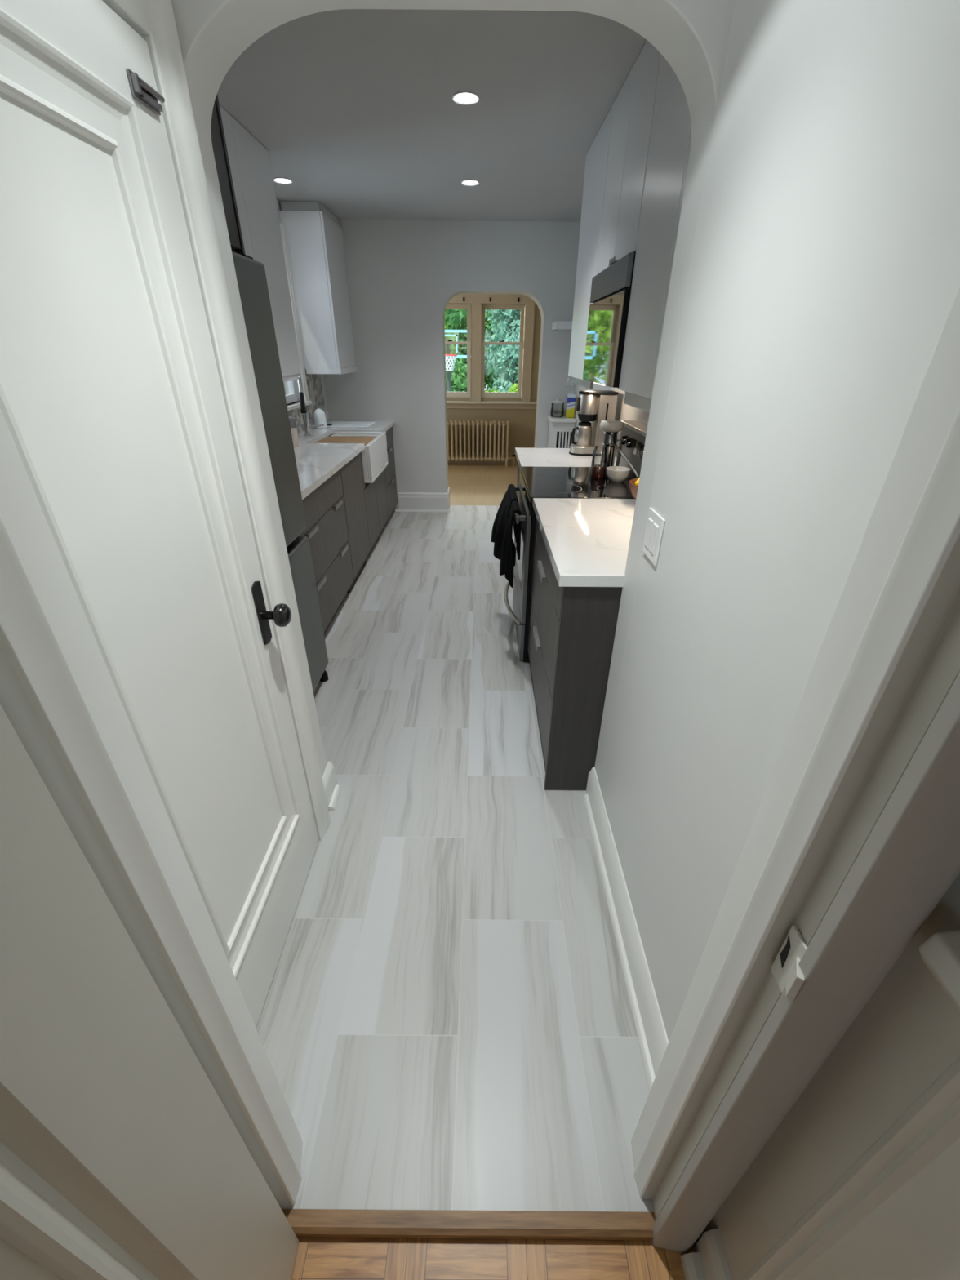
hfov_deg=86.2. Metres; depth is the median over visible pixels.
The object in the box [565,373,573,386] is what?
outlet
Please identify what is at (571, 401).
container
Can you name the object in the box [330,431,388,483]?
farmhouse sink
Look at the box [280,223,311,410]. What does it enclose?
window
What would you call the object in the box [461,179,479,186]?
recessed light
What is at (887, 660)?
door frame
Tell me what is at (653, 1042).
baseboard
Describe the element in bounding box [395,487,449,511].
baseboard
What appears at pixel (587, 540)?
countertop
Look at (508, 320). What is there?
tree
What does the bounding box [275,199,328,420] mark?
wall
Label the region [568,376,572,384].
socket
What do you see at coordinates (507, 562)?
dish towel
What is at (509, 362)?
shrub
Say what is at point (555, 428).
grille
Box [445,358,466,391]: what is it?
shrub
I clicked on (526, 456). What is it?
countertop
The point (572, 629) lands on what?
base cabinet
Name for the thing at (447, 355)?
basketball hoop
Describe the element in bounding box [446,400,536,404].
window sill
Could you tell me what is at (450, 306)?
window
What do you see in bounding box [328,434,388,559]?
base cabinet
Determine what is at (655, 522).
light switch
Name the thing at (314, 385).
backsplash
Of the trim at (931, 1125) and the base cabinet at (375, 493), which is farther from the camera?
the base cabinet at (375, 493)
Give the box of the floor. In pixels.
[256,463,701,1279]
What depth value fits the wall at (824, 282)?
0.74 m
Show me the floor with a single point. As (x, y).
(446, 1022)
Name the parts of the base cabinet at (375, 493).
door, door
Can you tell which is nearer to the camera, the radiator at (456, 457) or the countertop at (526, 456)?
the countertop at (526, 456)
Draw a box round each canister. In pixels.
[288,416,299,447]
[550,398,564,417]
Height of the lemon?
0.064 m
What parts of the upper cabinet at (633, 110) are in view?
pull, door, door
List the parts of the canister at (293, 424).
lid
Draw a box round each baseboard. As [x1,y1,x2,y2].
[322,760,341,811]
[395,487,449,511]
[447,452,517,463]
[582,766,668,1090]
[680,1228,732,1279]
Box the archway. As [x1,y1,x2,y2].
[171,0,735,791]
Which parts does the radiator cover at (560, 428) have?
panel, moulding, panel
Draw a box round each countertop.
[293,419,395,499]
[515,447,616,470]
[533,497,635,586]
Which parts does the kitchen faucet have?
spout, lever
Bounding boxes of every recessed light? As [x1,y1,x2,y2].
[273,177,293,183]
[451,90,479,104]
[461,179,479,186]
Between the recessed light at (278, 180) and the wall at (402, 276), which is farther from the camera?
the wall at (402, 276)
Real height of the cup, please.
0.052 m
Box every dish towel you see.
[491,484,518,565]
[499,500,521,587]
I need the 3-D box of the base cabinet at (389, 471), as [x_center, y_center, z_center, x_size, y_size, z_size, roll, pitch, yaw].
[-1.192,-1.626,5.087,0.646,0.879,0.628,0,29,0]
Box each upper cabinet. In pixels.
[210,94,245,254]
[219,105,301,382]
[279,201,357,373]
[568,105,613,389]
[596,40,660,274]
[618,53,691,412]
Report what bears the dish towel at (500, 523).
hanging from the range at (571, 482)
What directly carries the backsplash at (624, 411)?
attached to the wall at (577, 388)
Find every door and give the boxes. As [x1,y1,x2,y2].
[0,0,319,1027]
[0,704,298,1279]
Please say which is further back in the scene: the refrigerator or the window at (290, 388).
the window at (290, 388)
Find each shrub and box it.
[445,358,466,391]
[484,383,517,392]
[488,332,519,391]
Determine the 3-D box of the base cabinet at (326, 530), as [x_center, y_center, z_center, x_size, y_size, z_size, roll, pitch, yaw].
[-1.203,-0.466,3.020,0.646,0.879,1.042,0,29,0]
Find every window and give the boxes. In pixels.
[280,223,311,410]
[444,297,470,397]
[446,293,536,408]
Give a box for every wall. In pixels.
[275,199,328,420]
[323,219,580,511]
[446,303,541,453]
[573,382,616,457]
[601,0,959,1279]
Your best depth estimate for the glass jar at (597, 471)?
2.76 m
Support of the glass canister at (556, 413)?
on the radiator cover at (560, 428)
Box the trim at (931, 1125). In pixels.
[740,1056,959,1279]
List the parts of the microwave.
door glass, door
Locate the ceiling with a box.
[217,8,646,222]
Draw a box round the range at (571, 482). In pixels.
[504,420,647,662]
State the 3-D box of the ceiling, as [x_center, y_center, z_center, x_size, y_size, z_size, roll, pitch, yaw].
[-0.277,-2.636,2.610,2.800,0.080,4.530,0,29,0]
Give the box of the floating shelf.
[551,321,572,330]
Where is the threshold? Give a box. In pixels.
[281,1208,655,1240]
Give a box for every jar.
[589,445,607,479]
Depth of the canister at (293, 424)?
3.62 m
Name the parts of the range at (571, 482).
drawer handle, storage drawer, knob, knob, knob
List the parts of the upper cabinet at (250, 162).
door, light rail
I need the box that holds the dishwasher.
[340,453,369,592]
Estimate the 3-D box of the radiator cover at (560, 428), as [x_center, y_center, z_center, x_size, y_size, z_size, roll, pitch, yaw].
[0.800,-1.744,5.231,0.259,0.972,0.313,0,29,0]
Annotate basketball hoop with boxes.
[444,329,466,391]
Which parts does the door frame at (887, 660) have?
strike plate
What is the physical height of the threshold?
0.034 m
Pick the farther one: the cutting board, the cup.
the cutting board
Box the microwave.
[582,252,635,387]
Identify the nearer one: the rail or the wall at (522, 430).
the rail
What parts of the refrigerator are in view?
door, freezer drawer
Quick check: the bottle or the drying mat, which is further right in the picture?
the bottle
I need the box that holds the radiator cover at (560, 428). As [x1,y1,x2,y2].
[546,415,576,448]
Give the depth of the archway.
1.03 m
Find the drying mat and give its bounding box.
[326,421,375,427]
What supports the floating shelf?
attached to the wall at (402, 276)
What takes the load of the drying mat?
on the countertop at (316, 463)
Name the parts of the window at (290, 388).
pane, frame, sill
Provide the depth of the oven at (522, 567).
2.69 m
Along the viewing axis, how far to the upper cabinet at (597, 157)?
2.83 m
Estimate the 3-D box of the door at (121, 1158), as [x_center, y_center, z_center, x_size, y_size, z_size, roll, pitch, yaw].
[-0.372,0.503,0.136,0.036,2.074,0.862,0,29,0]
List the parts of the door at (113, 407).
latch plate, knob plate, knob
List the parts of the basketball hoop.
board frame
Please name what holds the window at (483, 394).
in the wall at (522, 430)
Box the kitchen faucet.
[297,373,324,435]
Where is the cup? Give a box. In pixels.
[599,420,624,432]
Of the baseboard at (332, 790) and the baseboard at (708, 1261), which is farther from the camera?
the baseboard at (332, 790)
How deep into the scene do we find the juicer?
2.79 m
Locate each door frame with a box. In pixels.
[0,0,330,1206]
[631,286,959,1253]
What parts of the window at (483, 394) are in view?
sash, sash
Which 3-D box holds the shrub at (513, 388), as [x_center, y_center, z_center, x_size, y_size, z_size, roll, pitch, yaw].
[0.572,-5.248,12.318,1.023,1.749,1.012,-9,31,-16]
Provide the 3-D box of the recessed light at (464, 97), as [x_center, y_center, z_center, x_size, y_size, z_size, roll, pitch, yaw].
[-0.063,-2.387,2.258,0.124,0.006,0.124,0,29,0]
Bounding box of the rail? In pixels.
[919,929,959,1011]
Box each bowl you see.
[606,466,631,482]
[629,478,638,499]
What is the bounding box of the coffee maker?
[568,390,618,456]
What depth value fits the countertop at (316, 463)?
3.47 m
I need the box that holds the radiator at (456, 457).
[446,419,515,466]
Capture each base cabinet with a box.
[297,469,353,634]
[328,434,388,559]
[382,426,397,528]
[514,462,519,545]
[528,515,622,790]
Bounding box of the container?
[565,394,575,417]
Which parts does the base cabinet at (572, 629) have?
pull, drawer, pull, drawer, drawer, panel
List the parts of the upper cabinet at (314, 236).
light rail, door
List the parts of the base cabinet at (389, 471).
drawer, drawer, drawer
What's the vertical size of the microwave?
0.466 m
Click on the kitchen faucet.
(308, 427)
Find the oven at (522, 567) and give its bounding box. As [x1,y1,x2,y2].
[514,481,531,623]
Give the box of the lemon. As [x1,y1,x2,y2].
[634,478,639,485]
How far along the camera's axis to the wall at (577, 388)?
4.72 m
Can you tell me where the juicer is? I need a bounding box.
[599,420,639,478]
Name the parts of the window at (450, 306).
sash, sash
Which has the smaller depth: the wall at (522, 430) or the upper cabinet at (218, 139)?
the upper cabinet at (218, 139)
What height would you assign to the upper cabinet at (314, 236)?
1.150 m
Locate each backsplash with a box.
[288,368,326,433]
[611,386,649,457]
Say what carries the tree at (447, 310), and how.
on the ground
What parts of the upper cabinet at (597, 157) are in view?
light rail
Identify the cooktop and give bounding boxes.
[520,466,634,501]
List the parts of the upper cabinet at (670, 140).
light rail, door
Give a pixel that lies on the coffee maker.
(595, 406)
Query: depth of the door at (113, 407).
0.86 m
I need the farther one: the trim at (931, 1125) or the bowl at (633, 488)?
the bowl at (633, 488)
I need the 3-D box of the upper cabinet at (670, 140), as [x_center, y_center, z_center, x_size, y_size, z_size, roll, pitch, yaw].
[0.744,-1.295,1.510,0.311,1.163,0.920,0,29,0]
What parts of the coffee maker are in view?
carafe handle, switch panel, carafe lid, plate, lid, water tank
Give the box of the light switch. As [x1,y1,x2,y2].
[642,507,665,566]
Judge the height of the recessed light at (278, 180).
0.006 m
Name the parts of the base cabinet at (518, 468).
drawer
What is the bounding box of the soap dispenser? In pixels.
[313,408,327,428]
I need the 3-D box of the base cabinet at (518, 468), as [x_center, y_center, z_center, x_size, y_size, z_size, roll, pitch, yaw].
[0.578,-0.789,3.617,0.618,0.884,0.686,0,29,0]
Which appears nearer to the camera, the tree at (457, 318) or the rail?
the rail
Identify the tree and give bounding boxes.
[444,309,453,353]
[444,309,508,391]
[484,309,520,385]
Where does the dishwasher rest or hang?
on the floor
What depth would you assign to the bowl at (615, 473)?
2.68 m
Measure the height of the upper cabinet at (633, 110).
0.638 m
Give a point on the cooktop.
(571, 482)
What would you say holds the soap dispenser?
on the countertop at (316, 463)
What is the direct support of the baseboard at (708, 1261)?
attached to the wall at (824, 282)
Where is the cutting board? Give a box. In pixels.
[315,435,376,445]
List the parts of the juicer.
arm, lever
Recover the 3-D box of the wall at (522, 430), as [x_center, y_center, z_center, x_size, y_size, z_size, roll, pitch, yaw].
[-0.316,-3.894,7.483,3.100,2.500,0.140,0,29,0]
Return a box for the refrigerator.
[231,251,328,692]
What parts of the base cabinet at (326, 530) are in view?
pull, drawer, pull, drawer, drawer, pull, pull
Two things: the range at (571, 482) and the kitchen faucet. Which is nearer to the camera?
the range at (571, 482)
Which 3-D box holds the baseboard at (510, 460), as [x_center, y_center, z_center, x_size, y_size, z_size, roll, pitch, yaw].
[-0.435,-2.836,7.986,2.640,0.160,0.020,0,29,0]
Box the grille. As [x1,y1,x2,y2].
[551,425,575,448]
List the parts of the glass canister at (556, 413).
lid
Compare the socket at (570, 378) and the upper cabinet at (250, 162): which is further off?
the socket at (570, 378)
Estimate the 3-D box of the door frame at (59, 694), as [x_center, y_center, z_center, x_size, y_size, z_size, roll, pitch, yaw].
[-0.532,0.004,0.936,0.335,2.170,1.083,0,29,0]
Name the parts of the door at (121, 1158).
panel, panel moulding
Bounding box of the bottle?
[591,445,607,466]

